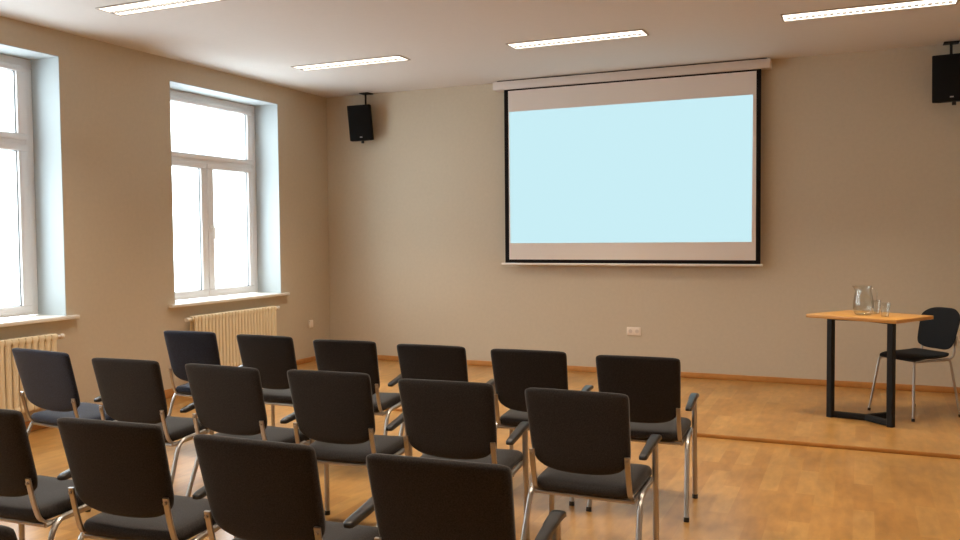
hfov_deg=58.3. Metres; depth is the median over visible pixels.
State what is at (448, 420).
chair
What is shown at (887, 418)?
table
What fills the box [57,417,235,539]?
chair
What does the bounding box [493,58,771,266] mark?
projection screen
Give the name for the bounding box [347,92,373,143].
loudspeaker
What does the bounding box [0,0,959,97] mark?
ceiling
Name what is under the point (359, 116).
grille
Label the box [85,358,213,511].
chair
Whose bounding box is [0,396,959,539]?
floor
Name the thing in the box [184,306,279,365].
radiator
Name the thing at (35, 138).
window
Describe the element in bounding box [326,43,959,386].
wall
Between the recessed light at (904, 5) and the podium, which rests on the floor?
the podium
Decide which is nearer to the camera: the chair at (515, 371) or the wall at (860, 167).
the chair at (515, 371)
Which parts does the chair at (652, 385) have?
leg, backrest, seat, seat frame, post, leg, armrest, leg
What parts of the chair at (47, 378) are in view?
post, leg, seat frame, backrest, seat, post, armrest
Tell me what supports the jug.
on the table
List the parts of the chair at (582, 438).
leg, post, leg, backrest, seat frame, seat, post, leg, armrest, leg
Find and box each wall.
[0,16,329,421]
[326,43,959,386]
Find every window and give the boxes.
[0,43,79,326]
[168,80,289,307]
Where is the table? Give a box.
[806,310,933,427]
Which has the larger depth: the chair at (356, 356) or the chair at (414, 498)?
the chair at (356, 356)
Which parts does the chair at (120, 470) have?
post, leg, backrest, seat, seat frame, post, armrest, leg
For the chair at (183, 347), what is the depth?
5.77 m
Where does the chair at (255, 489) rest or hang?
on the floor
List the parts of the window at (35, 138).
sash, sash, frame, sill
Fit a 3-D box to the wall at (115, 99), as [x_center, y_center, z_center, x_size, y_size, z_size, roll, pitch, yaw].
[-4.157,-0.256,5.129,0.340,3.059,11.000,1,3,24]
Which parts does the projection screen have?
mounting rail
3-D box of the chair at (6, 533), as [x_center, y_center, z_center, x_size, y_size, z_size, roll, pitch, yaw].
[-1.135,0.958,2.164,0.530,0.824,0.500,0,3,22]
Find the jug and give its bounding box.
[853,285,873,314]
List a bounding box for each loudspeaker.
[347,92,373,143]
[932,40,959,104]
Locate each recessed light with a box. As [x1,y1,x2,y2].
[95,0,225,15]
[291,55,410,70]
[506,29,648,49]
[781,0,958,21]
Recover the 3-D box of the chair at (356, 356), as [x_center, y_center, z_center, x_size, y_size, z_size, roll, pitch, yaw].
[-0.747,0.823,5.395,0.514,0.824,0.500,0,2,19]
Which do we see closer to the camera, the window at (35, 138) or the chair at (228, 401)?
the chair at (228, 401)
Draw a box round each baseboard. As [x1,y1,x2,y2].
[25,356,315,430]
[377,355,959,393]
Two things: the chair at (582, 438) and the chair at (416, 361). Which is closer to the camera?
the chair at (582, 438)
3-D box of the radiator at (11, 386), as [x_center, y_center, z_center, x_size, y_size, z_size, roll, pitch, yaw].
[-3.535,0.858,5.990,0.116,0.691,1.475,1,3,24]
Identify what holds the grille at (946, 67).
attached to the loudspeaker at (945, 68)
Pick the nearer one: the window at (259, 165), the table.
the table
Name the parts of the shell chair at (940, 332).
leg, seat frame, seat, leg, backrest, post, leg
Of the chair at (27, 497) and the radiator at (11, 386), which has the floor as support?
the chair at (27, 497)
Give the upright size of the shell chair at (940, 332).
0.819 m
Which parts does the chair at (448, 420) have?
post, backrest, seat, post, leg, armrest, leg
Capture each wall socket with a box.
[309,320,312,327]
[627,327,640,335]
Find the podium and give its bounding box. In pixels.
[262,360,959,458]
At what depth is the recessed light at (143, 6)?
5.97 m
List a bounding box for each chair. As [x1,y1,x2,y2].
[0,409,91,539]
[0,525,17,539]
[12,348,116,436]
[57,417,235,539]
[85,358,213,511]
[164,330,242,415]
[185,363,314,496]
[193,434,379,539]
[236,334,296,426]
[287,369,412,526]
[313,339,405,440]
[366,453,565,539]
[397,344,496,454]
[398,379,529,539]
[490,349,593,505]
[520,388,661,539]
[586,355,698,521]
[867,307,959,421]
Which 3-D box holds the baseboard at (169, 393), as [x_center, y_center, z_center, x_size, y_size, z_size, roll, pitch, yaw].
[-3.984,1.234,5.110,0.016,0.080,10.984,1,3,24]
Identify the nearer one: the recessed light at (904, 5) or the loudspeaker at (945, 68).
the recessed light at (904, 5)
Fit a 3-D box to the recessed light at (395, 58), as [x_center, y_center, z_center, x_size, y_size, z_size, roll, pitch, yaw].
[-1.216,-1.923,8.021,1.170,0.016,0.226,1,3,24]
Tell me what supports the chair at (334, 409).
on the floor
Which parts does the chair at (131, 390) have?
post, backrest, post, seat, seat frame, armrest, leg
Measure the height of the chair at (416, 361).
0.824 m
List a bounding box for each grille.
[348,105,371,139]
[934,54,959,100]
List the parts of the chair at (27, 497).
backrest, leg, post, seat, seat frame, armrest, leg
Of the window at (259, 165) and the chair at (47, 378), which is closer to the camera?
the chair at (47, 378)
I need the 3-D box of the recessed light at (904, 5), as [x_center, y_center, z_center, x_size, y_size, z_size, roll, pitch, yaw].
[2.808,-1.886,6.240,1.170,0.016,0.226,1,3,24]
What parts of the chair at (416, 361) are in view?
leg, backrest, armrest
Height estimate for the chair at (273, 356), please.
0.824 m
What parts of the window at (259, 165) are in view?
sash, sash, handle, frame, sill, sash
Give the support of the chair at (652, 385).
on the floor
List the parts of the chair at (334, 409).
post, leg, backrest, seat, seat frame, post, leg, armrest, leg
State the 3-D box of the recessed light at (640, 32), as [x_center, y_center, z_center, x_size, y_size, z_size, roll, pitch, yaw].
[0.796,-1.905,7.130,1.170,0.016,0.226,1,3,24]
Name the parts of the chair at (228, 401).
leg, post, backrest, seat, post, armrest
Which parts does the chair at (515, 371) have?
post, leg, seat frame, seat, backrest, armrest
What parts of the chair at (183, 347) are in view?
leg, post, seat frame, seat, backrest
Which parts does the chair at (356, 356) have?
backrest, post, seat, seat frame, leg, armrest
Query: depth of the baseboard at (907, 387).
8.10 m
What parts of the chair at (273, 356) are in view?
backrest, leg, seat, seat frame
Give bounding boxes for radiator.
[0,334,64,412]
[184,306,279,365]
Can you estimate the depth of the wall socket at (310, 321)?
9.74 m
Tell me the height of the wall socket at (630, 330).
0.082 m

